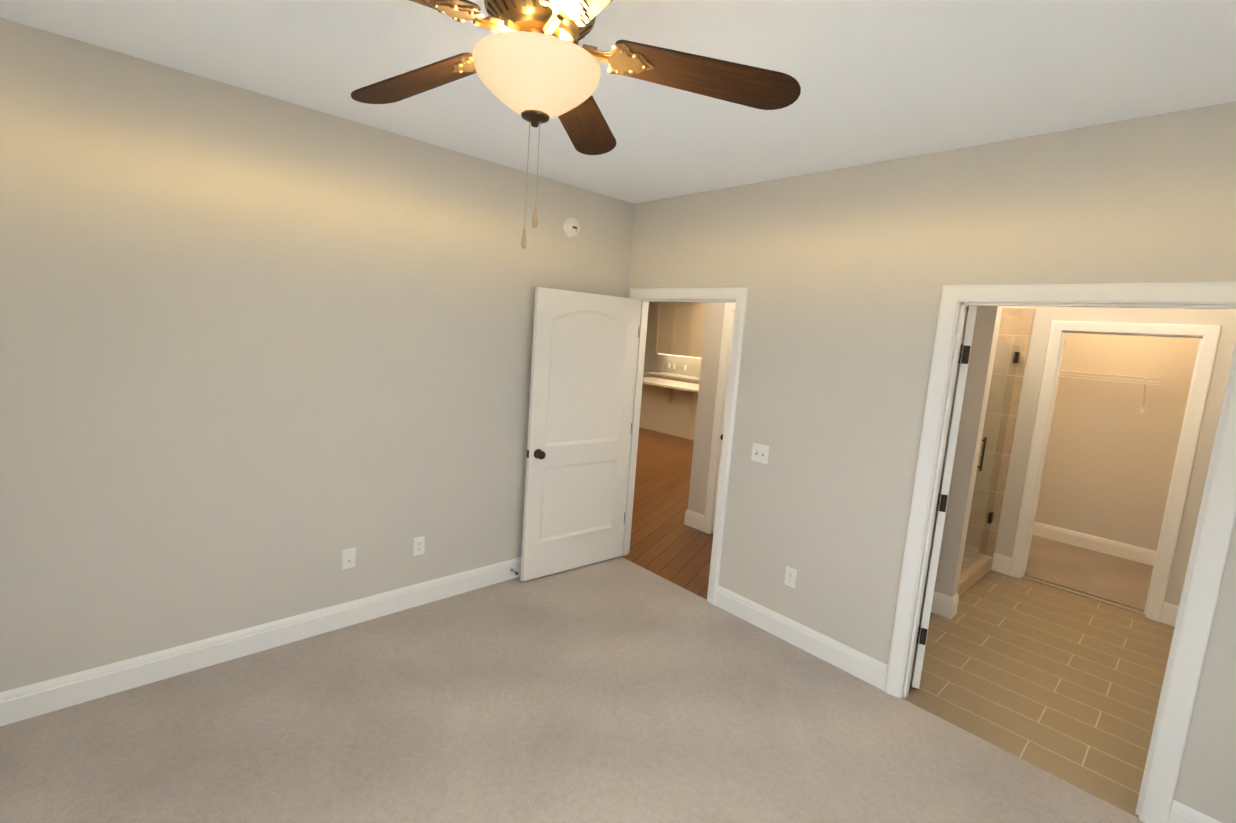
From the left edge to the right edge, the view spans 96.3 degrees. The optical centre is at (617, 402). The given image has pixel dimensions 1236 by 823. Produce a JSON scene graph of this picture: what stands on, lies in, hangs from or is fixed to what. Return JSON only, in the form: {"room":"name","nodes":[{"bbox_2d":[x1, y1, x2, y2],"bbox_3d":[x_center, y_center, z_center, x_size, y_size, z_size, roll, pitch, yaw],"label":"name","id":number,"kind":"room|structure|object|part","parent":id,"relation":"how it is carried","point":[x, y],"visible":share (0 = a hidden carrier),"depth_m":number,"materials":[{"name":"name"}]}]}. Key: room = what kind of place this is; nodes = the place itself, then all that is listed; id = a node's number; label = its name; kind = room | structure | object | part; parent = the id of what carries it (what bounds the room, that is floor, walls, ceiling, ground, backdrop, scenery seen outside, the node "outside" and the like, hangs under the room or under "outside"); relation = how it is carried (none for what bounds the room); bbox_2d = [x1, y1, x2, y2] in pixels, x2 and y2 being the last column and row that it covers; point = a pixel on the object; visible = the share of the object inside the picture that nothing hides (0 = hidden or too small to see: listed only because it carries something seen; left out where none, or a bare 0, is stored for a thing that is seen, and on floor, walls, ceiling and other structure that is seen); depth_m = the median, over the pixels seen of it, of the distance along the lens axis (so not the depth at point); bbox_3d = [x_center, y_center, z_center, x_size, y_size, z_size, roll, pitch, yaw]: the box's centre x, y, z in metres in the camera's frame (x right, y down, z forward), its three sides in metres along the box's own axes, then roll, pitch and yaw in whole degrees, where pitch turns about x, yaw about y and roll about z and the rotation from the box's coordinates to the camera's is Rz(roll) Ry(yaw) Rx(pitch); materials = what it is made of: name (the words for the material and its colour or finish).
{"room":"empty bedroom","nodes":[
{"label":"empty bedroom","id":0,"kind":"room"},
{"bbox_2d":[0,17,633,691],"bbox_3d":[-1.696,-0.055,2.856,4.565,2.790,0.115,-3,10,-43],"label":"wall","id":1,"kind":"structure","parent":0,"point":[264,359],"depth_m":2.64,"materials":[{"name":"grey paint"}]},
{"bbox_2d":[0,557,520,725],"bbox_3d":[-1.698,1.225,3.005,4.450,0.160,0.030,-3,10,-43],"label":"baseboard","id":2,"kind":"structure","parent":1,"relation":"attached to","point":[34,699],"depth_m":2.75,"materials":[{"name":"white paint"}]},
{"bbox_2d":[342,547,355,569],"bbox_3d":[-1.516,0.879,3.122,0.070,0.115,0.008,-3,10,-43],"label":"outlet","id":3,"kind":"object","parent":1,"relation":"attached to","point":[349,554],"visible":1,"depth_m":3.12,"materials":[{"name":"white plastic"}]},
{"bbox_2d":[413,536,424,555],"bbox_3d":[-1.220,0.880,3.397,0.070,0.115,0.008,-3,10,-43],"label":"outlet","id":4,"kind":"object","parent":1,"relation":"attached to","point":[417,547],"visible":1,"depth_m":3.39,"materials":[{"name":"white plastic"}]},
{"bbox_2d":[563,218,579,237],"bbox_3d":[-0.309,-1.204,3.817,0.136,0.136,0.040,-3,10,-43],"label":"smoke detector","id":5,"kind":"object","parent":1,"relation":"attached to","point":[571,226],"visible":1,"depth_m":3.79,"materials":[{"name":"white plastic"}]},
{"bbox_2d":[572,225,577,229],"bbox_3d":[-0.296,-1.201,3.803,0.040,0.016,0.002,-3,10,-43],"label":"grille","id":6,"kind":"object","parent":5,"relation":"attached to","point":[574,227],"depth_m":3.80,"materials":[{"name":"grey plastic"}]},
{"bbox_2d":[0,556,1143,822],"bbox_3d":[-0.409,1.627,1.544,4.565,0.120,4.230,-3,10,-43],"label":"floor","id":7,"kind":"structure","parent":0,"point":[618,690],"depth_m":2.41,"materials":[{"name":"beige carpet"}]},
{"bbox_2d":[0,0,1235,203],"bbox_3d":[0.181,-1.788,5.973,11.665,0.120,10.815,-3,10,-43],"label":"ceiling","id":8,"kind":"structure","parent":0,"point":[882,80],"depth_m":2.01,"materials":[{"name":"white paint"}]},
{"bbox_2d":[351,0,800,248],"bbox_3d":[-0.229,-0.758,1.258,1.167,0.783,1.220,-3,10,-43],"label":"fan","id":9,"kind":"object","parent":8,"relation":"hanging from","point":[533,63],"visible":1,"depth_m":1.28,"materials":[{"name":"brown wood"}]},
{"bbox_3d":[-0.481,-0.796,1.016,0.471,0.006,0.140,-9,25,-42],"label":"blade","id":10,"kind":"part","parent":9,"relation":"part of","materials":[{"name":"brown wood"}]},
{"bbox_3d":[-0.536,-0.859,1.482,0.471,0.006,0.140,2,17,29],"label":"blade","id":11,"kind":"part","parent":9,"relation":"part of","materials":[{"name":"brown wood"}]},
{"bbox_3d":[-0.205,-0.542,1.322,0.016,0.247,0.024,-3,10,-43],"label":"chain","id":12,"kind":"part","parent":9,"relation":"part of","materials":[{"name":"silver metal"}]},
{"bbox_3d":[-0.191,-0.731,1.299,0.294,0.113,0.294,-3,10,-43],"label":"lamp shade","id":13,"kind":"part","parent":9,"relation":"part of","materials":[{"name":"white glass"}]},
{"bbox_3d":[-0.106,-0.854,1.682,0.140,0.006,0.471,-6,0,11],"label":"blade","id":14,"kind":"part","parent":9,"relation":"part of","materials":[{"name":"brown wood"}]},
{"bbox_3d":[-0.018,-0.751,0.927,0.140,0.006,0.471,13,8,-27],"label":"blade","id":15,"kind":"part","parent":9,"relation":"part of","materials":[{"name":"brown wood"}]},
{"bbox_3d":[0.214,-0.786,1.339,0.471,0.006,0.140,8,-4,-8],"label":"blade","id":16,"kind":"part","parent":9,"relation":"part of","materials":[{"name":"brown wood"}]},
{"bbox_2d":[643,301,664,376],"bbox_3d":[3.132,-0.721,10.807,0.115,2.790,7.900,-3,10,-43],"label":"wall","id":17,"kind":"structure","parent":0,"point":[653,361],"depth_m":13.17,"materials":[{"name":"grey paint"}]},
{"bbox_2d":[655,302,695,357],"bbox_3d":[1.376,-1.748,12.308,0.363,1.390,1.064,-3,10,-43],"label":"upper cabinet","id":18,"kind":"object","parent":17,"relation":"attached to","point":[679,335],"depth_m":12.18,"materials":[{"name":"beige paint"}]},
{"bbox_2d":[692,302,705,357],"bbox_3d":[2.029,-1.611,11.607,0.363,1.390,1.128,-3,10,-43],"label":"upper cabinet","id":19,"kind":"object","parent":17,"relation":"attached to","point":[698,319],"depth_m":11.71,"materials":[{"name":"beige paint"}]},
{"bbox_2d":[621,427,712,599],"bbox_3d":[0.698,0.781,8.832,7.000,0.108,7.900,-3,10,-43],"label":"floor","id":20,"kind":"structure","parent":0,"point":[666,542],"depth_m":5.41,"materials":[{"name":"brown wood"}]},
{"bbox_2d":[645,374,659,377],"bbox_3d":[0.975,-0.185,12.629,0.620,0.882,0.500,-3,10,-43],"label":"base cabinet","id":21,"kind":"object","parent":20,"relation":"on","point":[647,375],"depth_m":12.35,"materials":[{"name":"beige paint"}]},
{"bbox_2d":[639,385,697,440],"bbox_3d":[1.527,0.223,9.772,0.870,0.876,3.500,-3,10,-43],"label":"kitchen island","id":22,"kind":"object","parent":20,"relation":"on","point":[669,407],"depth_m":10.06,"materials":[{"name":"beige paint"}]},
{"bbox_2d":[643,377,698,392],"bbox_3d":[1.549,-0.229,9.704,0.960,0.040,3.620,-3,10,-43],"label":"island countertop","id":23,"kind":"structure","parent":22,"relation":"on","point":[666,384],"depth_m":10.04,"materials":[{"name":"beige stone"}]},
{"bbox_2d":[660,374,679,380],"bbox_3d":[1.312,-0.114,12.267,0.620,0.882,0.500,-3,10,-43],"label":"base cabinet","id":24,"kind":"object","parent":20,"relation":"on","point":[661,375],"depth_m":12.01,"materials":[{"name":"beige paint"}]},
{"bbox_2d":[680,378,695,383],"bbox_3d":[1.650,-0.043,11.905,0.620,0.882,0.500,-3,10,-43],"label":"base cabinet","id":25,"kind":"object","parent":20,"relation":"on","point":[689,380],"depth_m":11.64,"materials":[{"name":"beige paint"}]},
{"bbox_2d":[664,374,699,381],"bbox_3d":[2.185,-0.393,11.301,0.630,0.040,4.040,-3,10,-43],"label":"countertop","id":26,"kind":"structure","parent":25,"relation":"on","point":[665,375],"depth_m":12.05,"materials":[{"name":"beige stone"}]},
{"bbox_2d":[688,302,724,514],"bbox_3d":[1.222,-0.083,4.738,0.115,2.790,1.260,-3,10,-43],"label":"wall","id":27,"kind":"structure","parent":0,"point":[712,335],"depth_m":5.09,"materials":[{"name":"grey paint"}]},
{"bbox_2d":[684,509,704,530],"bbox_3d":[0.908,1.107,5.410,0.514,0.160,0.230,-3,10,-43],"label":"baseboard","id":28,"kind":"structure","parent":27,"relation":"attached to","point":[693,519],"depth_m":5.23,"materials":[{"name":"white paint"}]},
{"bbox_2d":[703,302,735,533],"bbox_3d":[1.230,0.225,4.744,0.158,2.139,0.918,-3,10,-43],"label":"door frame","id":29,"kind":"structure","parent":27,"relation":"attached to","point":[729,308],"depth_m":4.99,"materials":[{"name":"white paint"}]},
{"bbox_2d":[711,311,734,531],"bbox_3d":[1.200,0.248,4.719,0.169,2.012,0.753,-3,10,-43],"label":"closet door","id":30,"kind":"structure","parent":27,"relation":"in","point":[724,408],"depth_m":4.96,"materials":[{"name":"white paint"}]},
{"bbox_2d":[627,101,1235,822],"bbox_3d":[1.411,0.159,2.952,0.115,2.790,4.230,-3,10,-43],"label":"wall","id":31,"kind":"structure","parent":0,"point":[845,275],"depth_m":2.90,"materials":[{"name":"grey paint"}]},
{"bbox_2d":[520,287,640,580],"bbox_3d":[-0.256,0.233,4.005,0.888,2.012,0.169,-2,9,-39],"label":"hall door","id":32,"kind":"structure","parent":31,"relation":"in","point":[584,355],"depth_m":3.96,"materials":[{"name":"white paint"}]},
{"bbox_3d":[-0.556,0.345,3.779,0.066,0.066,0.169,-2,9,-39],"label":"knob","id":33,"kind":"part","parent":32,"relation":"part of","materials":[{"name":"brown metal"}]},
{"bbox_2d":[621,287,747,604],"bbox_3d":[0.425,0.259,4.025,0.158,2.139,1.053,-3,10,-43],"label":"door frame","id":34,"kind":"structure","parent":31,"relation":"attached to","point":[736,295],"depth_m":3.71,"materials":[{"name":"white paint"}]},
{"bbox_2d":[751,442,768,463],"bbox_3d":[0.879,0.315,3.439,0.016,0.115,0.116,-3,10,-43],"label":"light switch","id":35,"kind":"object","parent":31,"relation":"attached to","point":[760,450],"visible":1,"depth_m":3.44,"materials":[{"name":"white plastic"}]},
{"bbox_2d":[784,566,796,587],"bbox_3d":[1.032,1.045,3.314,0.008,0.115,0.070,-3,10,-43],"label":"outlet","id":36,"kind":"object","parent":31,"relation":"attached to","point":[792,579],"visible":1,"depth_m":3.31,"materials":[{"name":"white plastic"}]},
{"bbox_2d":[715,585,887,690],"bbox_3d":[1.038,1.383,3.321,0.014,0.160,1.112,-3,10,-43],"label":"baseboard","id":37,"kind":"structure","parent":31,"relation":"attached to","point":[862,666],"depth_m":3.24,"materials":[{"name":"white paint"}]},
{"bbox_2d":[911,306,976,688],"bbox_3d":[1.846,0.486,3.222,0.169,2.012,0.911,8,8,25],"label":"bathroom door","id":38,"kind":"structure","parent":31,"relation":"in","point":[954,423],"depth_m":2.82,"materials":[{"name":"white paint"}]},
{"bbox_3d":[1.648,0.492,2.817,0.046,1.576,0.012,8,8,25],"label":"bathroom door slab hinge","id":39,"kind":"part","parent":38,"relation":"part of","materials":[{"name":"white wood"}]},
{"bbox_2d":[884,281,1235,822],"bbox_3d":[1.892,0.566,2.451,0.158,2.139,1.068,-3,10,-43],"label":"door frame","id":40,"kind":"structure","parent":31,"relation":"attached to","point":[1203,580],"depth_m":2.17,"materials":[{"name":"white paint"}]},
{"bbox_2d":[1168,800,1221,822],"bbox_3d":[0.749,1.738,0.380,4.450,0.160,0.721,-3,10,-43],"label":"baseboard","id":41,"kind":"structure","parent":31,"relation":"attached to","point":[1181,813],"depth_m":2.11,"materials":[{"name":"white paint"}]},
{"bbox_2d":[934,306,1002,596],"bbox_3d":[2.132,0.079,3.989,0.115,2.790,0.850,-3,10,-43],"label":"wall","id":42,"kind":"structure","parent":0,"point":[976,392],"depth_m":3.70,"materials":[{"name":"grey paint"}]},
{"bbox_2d":[931,591,958,618],"bbox_3d":[2.039,1.351,4.141,0.130,0.160,0.864,-3,10,-43],"label":"baseboard","id":43,"kind":"structure","parent":42,"relation":"attached to","point":[944,605],"depth_m":3.83,"materials":[{"name":"white paint"}]},
{"bbox_2d":[902,570,1174,817],"bbox_3d":[2.723,1.612,3.483,2.665,0.108,2.815,-3,10,-43],"label":"floor","id":44,"kind":"structure","parent":0,"point":[1066,686],"depth_m":3.16,"materials":[{"name":"beige tile"}]},
{"bbox_2d":[958,552,992,596],"bbox_3d":[2.724,1.385,4.372,1.188,0.117,0.115,-3,10,-43],"label":"curb","id":45,"kind":"object","parent":44,"relation":"on","point":[974,573],"visible":0.42,"depth_m":4.45,"materials":[{"name":"tile"}]},
{"bbox_2d":[961,342,1019,572],"bbox_3d":[2.797,0.437,4.258,1.170,1.792,0.125,-3,10,-43],"label":"glass","id":46,"kind":"object","parent":45,"relation":"on","point":[990,514],"visible":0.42,"depth_m":4.42,"materials":[{"name":"clear glass"}]},
{"bbox_2d":[1021,576,1144,614],"bbox_3d":[3.632,1.508,4.362,0.040,0.008,0.760,-3,10,-43],"label":"threshold","id":47,"kind":"object","parent":44,"relation":"on","point":[1088,596],"visible":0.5,"depth_m":4.33,"materials":[{"name":"brown wood"}]},
{"bbox_2d":[1024,535,1152,610],"bbox_3d":[4.229,1.539,4.872,1.435,0.118,2.815,-3,10,-43],"label":"floor","id":48,"kind":"structure","parent":0,"point":[1118,580],"depth_m":4.83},
{"bbox_2d":[995,306,1235,605],"bbox_3d":[3.722,0.166,4.211,0.115,2.790,2.700,-3,10,-43],"label":"wall","id":49,"kind":"structure","parent":0,"point":[1109,460],"depth_m":4.10,"materials":[{"name":"grey paint"}]},
{"bbox_2d":[964,308,1034,567],"bbox_3d":[3.013,0.281,4.891,0.012,2.212,0.790,-3,10,-43],"label":"tiled wall","id":50,"kind":"structure","parent":49,"relation":"attached to","point":[1015,327],"depth_m":4.65,"materials":[{"name":"beige tile"}]},
{"bbox_2d":[991,552,1011,574],"bbox_3d":[3.246,1.369,4.689,0.014,0.160,0.126,-3,10,-43],"label":"baseboard","id":51,"kind":"structure","parent":49,"relation":"attached to","point":[1001,563],"depth_m":4.68,"materials":[{"name":"white paint"}]},
{"bbox_2d":[1025,333,1066,570],"bbox_3d":[3.313,0.382,4.875,0.169,2.012,0.753,-1,9,-35],"label":"closet door","id":52,"kind":"structure","parent":49,"relation":"in","point":[1046,451],"depth_m":4.57,"materials":[{"name":"white paint"}]},
{"bbox_2d":[1032,522,1155,565],"bbox_3d":[4.683,1.389,5.346,0.014,0.160,2.700,-3,10,-43],"label":"baseboard","id":53,"kind":"structure","parent":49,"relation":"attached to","point":[1108,546],"depth_m":5.37,"materials":[{"name":"white paint"}]},
{"bbox_2d":[1060,370,1162,412],"bbox_3d":[4.294,-0.159,5.475,0.308,0.334,1.513,-3,10,-43],"label":"wire shelf","id":54,"kind":"object","parent":49,"relation":"attached to","point":[1142,406],"visible":0.46,"depth_m":5.06,"materials":[{"name":"white metal"}]},
{"bbox_2d":[1009,320,1221,621],"bbox_3d":[3.717,0.472,4.231,0.158,2.139,0.918,-3,10,-43],"label":"door frame","id":55,"kind":"structure","parent":49,"relation":"attached to","point":[1208,335],"depth_m":3.99,"materials":[{"name":"white paint"}]},
{"bbox_2d":[1160,602,1178,626],"bbox_3d":[4.192,1.567,3.675,0.014,0.160,0.840,-3,10,-43],"label":"baseboard","id":56,"kind":"structure","parent":49,"relation":"attached to","point":[1169,613],"depth_m":3.94,"materials":[{"name":"white paint"}]}
]}

